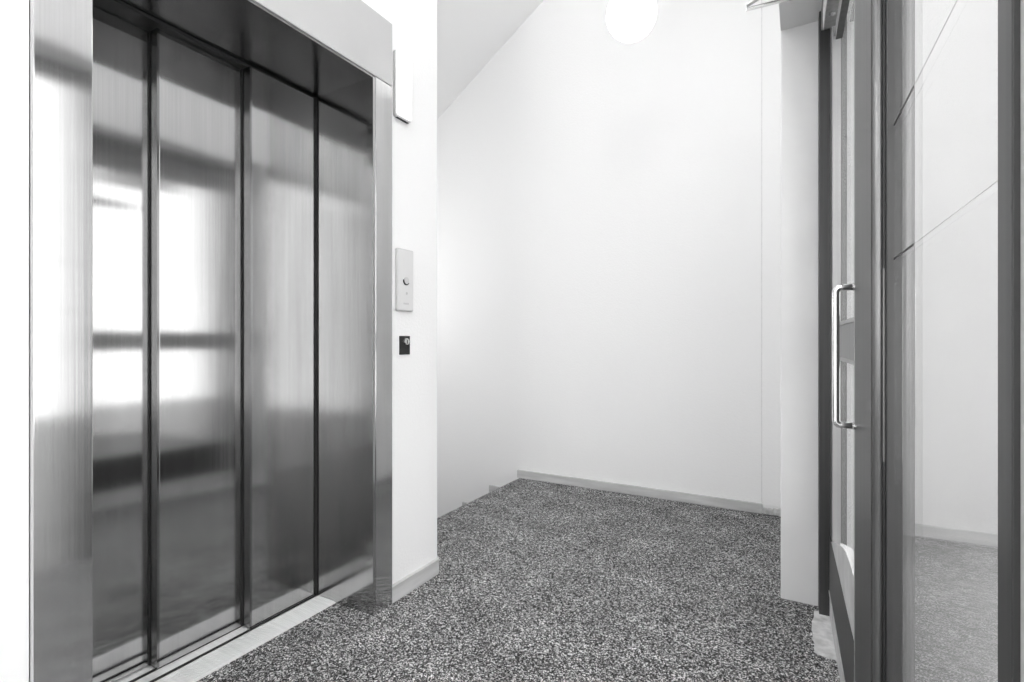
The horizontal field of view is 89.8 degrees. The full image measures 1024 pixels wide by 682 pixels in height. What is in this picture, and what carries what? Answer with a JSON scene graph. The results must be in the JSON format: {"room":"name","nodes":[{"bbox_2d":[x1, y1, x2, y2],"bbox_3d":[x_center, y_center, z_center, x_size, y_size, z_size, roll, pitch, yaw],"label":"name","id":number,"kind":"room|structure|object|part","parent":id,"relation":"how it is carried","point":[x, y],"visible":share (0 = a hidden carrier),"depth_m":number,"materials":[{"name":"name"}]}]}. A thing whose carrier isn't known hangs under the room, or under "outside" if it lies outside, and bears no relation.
{"room":"elevator lobby","nodes":[
{"label":"elevator lobby","id":0,"kind":"room"},
{"bbox_2d":[0,0,388,681],"bbox_3d":[-1.798,-0.829,0.446,0.642,3.798,4.156,0,0,29],"label":"wall","id":1,"kind":"structure","parent":0,"point":[14,14],"depth_m":1.10,"materials":[{"name":"white paint"}]},
{"bbox_2d":[29,0,391,681],"bbox_3d":[-0.977,-0.110,1.723,0.495,2.359,1.123,0,0,29],"label":"surround","id":2,"kind":"object","parent":1,"relation":"attached to","point":[338,53],"visible":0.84,"depth_m":1.72,"materials":[{"name":"silver metal"}]},
{"bbox_2d":[93,0,316,681],"bbox_3d":[-1.124,0.018,1.785,0.178,2.086,0.945,0,0,29],"label":"elevator door","id":3,"kind":"structure","parent":2,"relation":"attached to","point":[205,160],"depth_m":1.77,"materials":[{"name":"metal"}]},
{"bbox_3d":[-1.281,0.024,1.554,0.032,2.075,0.390,0,0,29],"label":"door panel","id":4,"kind":"part","parent":3,"relation":"part of","materials":[{"name":"metal"}]},
{"bbox_3d":[-1.171,0.024,1.679,0.055,2.075,0.008,0,0,29],"label":"edge trim","id":5,"kind":"part","parent":3,"relation":"part of","materials":[{"name":"metal"}]},
{"bbox_3d":[-1.083,0.024,1.816,0.032,2.075,0.317,0,0,29],"label":"door panel","id":6,"kind":"part","parent":3,"relation":"part of","materials":[{"name":"metal"}]},
{"bbox_3d":[-0.989,0.024,1.912,0.055,2.075,0.008,0,0,29],"label":"edge trim","id":7,"kind":"part","parent":3,"relation":"part of","materials":[{"name":"metal"}]},
{"bbox_3d":[-0.907,0.024,2.037,0.032,2.075,0.290,0,0,29],"label":"door panel","id":8,"kind":"part","parent":3,"relation":"part of","materials":[{"name":"metal"}]},
{"bbox_3d":[-0.976,-1.030,1.729,0.491,0.009,0.920,0,0,29],"label":"soffit panel","id":9,"kind":"part","parent":2,"relation":"part of","materials":[{"name":"metal"}]},
{"bbox_3d":[-0.688,0.021,2.088,0.344,2.098,0.012,0,0,29],"label":"reveal panel","id":10,"kind":"part","parent":2,"relation":"part of","materials":[{"name":"metal"}]},
{"bbox_2d":[115,595,335,681],"bbox_3d":[-1.067,1.066,1.773,0.289,0.007,0.907,0,0,29],"label":"sill","id":11,"kind":"structure","parent":1,"relation":"attached to","point":[195,665],"depth_m":1.78,"materials":[{"name":"metal"}]},
{"bbox_2d":[389,0,436,583],"bbox_3d":[-0.703,-0.829,2.401,0.642,3.798,0.327,0,0,29],"label":"wall","id":12,"kind":"structure","parent":0,"point":[414,22],"depth_m":2.25,"materials":[{"name":"white paint"}]},
{"bbox_2d":[393,49,411,123],"bbox_3d":[-0.459,-1.065,2.156,0.024,0.278,0.097,0,0,29],"label":"panel","id":13,"kind":"object","parent":12,"relation":"attached to","point":[402,64],"visible":1,"depth_m":2.14,"materials":[{"name":"grey plastic"}]},
{"bbox_2d":[395,248,412,311],"bbox_3d":[-0.452,-0.257,2.172,0.019,0.261,0.102,0,0,29],"label":"panel","id":14,"kind":"object","parent":12,"relation":"attached to","point":[403,257],"visible":1,"depth_m":2.16,"materials":[{"name":"grey metal"}]},
{"bbox_2d":[399,336,409,354],"bbox_3d":[-0.450,0.018,2.178,0.018,0.079,0.063,0,0,29],"label":"switch","id":15,"kind":"object","parent":12,"relation":"attached to","point":[404,341],"visible":1,"depth_m":2.17,"materials":[{"name":"black plastic"}]},
{"bbox_2d":[392,555,438,603],"bbox_3d":[-0.598,1.037,2.353,0.445,0.066,0.344,0,0,29],"label":"baseboard","id":16,"kind":"structure","parent":12,"relation":"attached to","point":[407,584],"depth_m":2.22,"materials":[{"name":"grey paint"}]},
{"bbox_2d":[437,0,542,118],"bbox_3d":[-1.115,-1.932,3.756,3.370,2.476,1.632,0,0,29],"label":"ceiling","id":17,"kind":"structure","parent":0,"point":[470,33],"depth_m":3.91,"materials":[{"name":"white paint"}]},
{"bbox_2d":[197,478,997,681],"bbox_3d":[3.169,1.101,1.045,8.332,0.068,10.058,0,0,29],"label":"floor","id":18,"kind":"structure","parent":0,"point":[536,581],"depth_m":2.03,"materials":[{"name":"carpet"}]},
{"bbox_2d":[894,0,1023,681],"bbox_3d":[0.234,-0.069,0.070,0.028,2.278,1.851,0,0,28],"label":"screen","id":19,"kind":"object","parent":18,"relation":"on","point":[1010,181],"visible":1,"depth_m":0.41,"materials":[{"name":"clear glass"}]},
{"bbox_3d":[0.543,-0.077,0.661,0.005,2.251,0.518,0,0,28],"label":"glass pane","id":20,"kind":"part","parent":19,"relation":"part of","materials":[{"name":"clear glass"}]},
{"bbox_2d":[437,0,997,548],"bbox_3d":[0.248,0.348,4.000,5.510,6.153,0.128,0,0,29],"label":"wall","id":21,"kind":"structure","parent":0,"point":[599,195],"depth_m":3.49,"materials":[{"name":"white paint"}]},
{"bbox_2d":[462,469,761,513],"bbox_3d":[-0.116,1.745,4.120,3.823,1.474,0.019,0,0,29],"label":"baseboard","id":22,"kind":"structure","parent":21,"relation":"attached to","point":[726,503],"depth_m":3.54,"materials":[{"name":"grey paint"}]},
{"bbox_2d":[762,0,780,506],"bbox_3d":[1.642,-0.856,3.141,0.205,3.744,0.010,0,0,29],"label":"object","id":23,"kind":"structure","parent":21,"relation":"attached to","point":[771,30],"depth_m":3.17,"materials":[{"name":"white paint"}]},
{"bbox_2d":[763,507,780,516],"bbox_3d":[1.613,1.046,3.150,0.138,0.048,0.021,0,0,29],"label":"trim","id":24,"kind":"structure","parent":21,"relation":"attached to","point":[776,512],"depth_m":3.15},
{"bbox_3d":[-1.657,-2.782,1.563,4.783,0.107,6.244,0,0,29],"label":"ceiling","id":25,"kind":"structure","parent":0,"visible":0},
{"bbox_2d":[606,0,656,42],"bbox_3d":[0.620,-2.149,2.670,0.256,1.160,0.256,0,0,29],"label":"pendant lamp","id":26,"kind":"object","parent":25,"relation":"hanging from","point":[628,21],"visible":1,"depth_m":2.60,"materials":[{"name":"white glass"}]},
{"bbox_3d":[0.016,-2.020,-0.089,0.248,1.418,4.997,0,0,29],"label":"lintel","id":27,"kind":"object","parent":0,"visible":0},
{"bbox_2d":[779,0,821,30],"bbox_3d":[0.457,-1.301,0.757,0.196,0.022,3.052,0,0,29],"label":"trim","id":28,"kind":"structure","parent":27,"relation":"attached to","point":[793,13],"depth_m":2.02,"materials":[{"name":"grey paint"}]},
{"bbox_3d":[1.511,-0.829,2.578,0.248,3.798,1.118,0,0,29],"label":"wall","id":29,"kind":"structure","parent":0,"visible":0},
{"bbox_2d":[781,21,817,605],"bbox_3d":[1.186,-0.115,2.110,0.147,2.370,0.021,0,0,29],"label":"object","id":30,"kind":"structure","parent":29,"relation":"attached to","point":[799,44],"depth_m":2.10,"materials":[{"name":"grey paint"}]},
{"bbox_2d":[818,0,829,615],"bbox_3d":[0.805,-0.109,1.202,0.060,2.358,1.925,0,0,28],"label":"door frame","id":31,"kind":"structure","parent":29,"relation":"attached to","point":[823,35],"depth_m":2.00,"materials":[{"name":"grey metal"}]},
{"bbox_2d":[829,0,901,681],"bbox_3d":[0.934,-0.073,1.445,0.092,2.261,1.231,0,0,29],"label":"glazed door","id":32,"kind":"structure","parent":29,"relation":"in","point":[865,537],"depth_m":0.94,"materials":[{"name":"grey metal"}]},
{"bbox_2d":[745,0,849,38],"bbox_3d":[0.791,-0.982,1.446,0.263,0.262,0.557,0,0,29],"label":"door closer","id":33,"kind":"object","parent":32,"relation":"attached to","point":[834,11],"depth_m":1.55,"materials":[{"name":"metal"}]},
{"bbox_3d":[0.822,-1.072,1.515,0.241,0.082,0.015,0,0,35],"label":"arm","id":34,"kind":"part","parent":33,"relation":"part of","materials":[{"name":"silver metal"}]},
{"bbox_3d":[0.845,-1.051,1.581,0.226,0.053,0.109,0,0,29],"label":"arm","id":35,"kind":"part","parent":33,"relation":"part of","materials":[{"name":"silver metal"}]},
{"bbox_3d":[0.841,-0.872,1.296,0.017,0.043,0.343,0,0,28],"label":"slide rail","id":36,"kind":"part","parent":33,"relation":"part of","materials":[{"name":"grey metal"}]},
{"bbox_3d":[0.994,1.008,1.547,0.003,0.091,0.953,0,0,28],"label":"kick plate","id":37,"kind":"part","parent":32,"relation":"part of","materials":[{"name":"grey metal"}]},
{"bbox_3d":[0.976,0.662,1.514,0.003,0.161,0.878,0,0,28],"label":"plate","id":38,"kind":"part","parent":32,"relation":"part of","materials":[{"name":"grey metal"}]},
{"bbox_3d":[0.734,0.034,1.138,0.044,0.320,0.016,0,0,29],"label":"handle","id":39,"kind":"part","parent":32,"relation":"part of","materials":[{"name":"silver metal"}]},
{"bbox_3d":[0.982,-0.571,1.493,0.006,1.036,0.778,0,0,28],"label":"glass pane","id":40,"kind":"part","parent":32,"relation":"part of","materials":[{"name":"clear glass"}]},
{"bbox_3d":[0.982,0.395,1.493,0.006,0.683,0.778,0,0,28],"label":"glass pane","id":41,"kind":"part","parent":32,"relation":"part of","materials":[{"name":"clear glass"}]},
{"bbox_3d":[0.981,0.000,1.492,0.026,0.103,0.782,0,0,28],"label":"rail","id":42,"kind":"part","parent":32,"relation":"part of","materials":[{"name":"metal"}]},
{"bbox_3d":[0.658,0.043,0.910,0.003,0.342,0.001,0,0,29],"label":"lock plate","id":43,"kind":"part","parent":32,"relation":"part of","materials":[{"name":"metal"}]}
]}

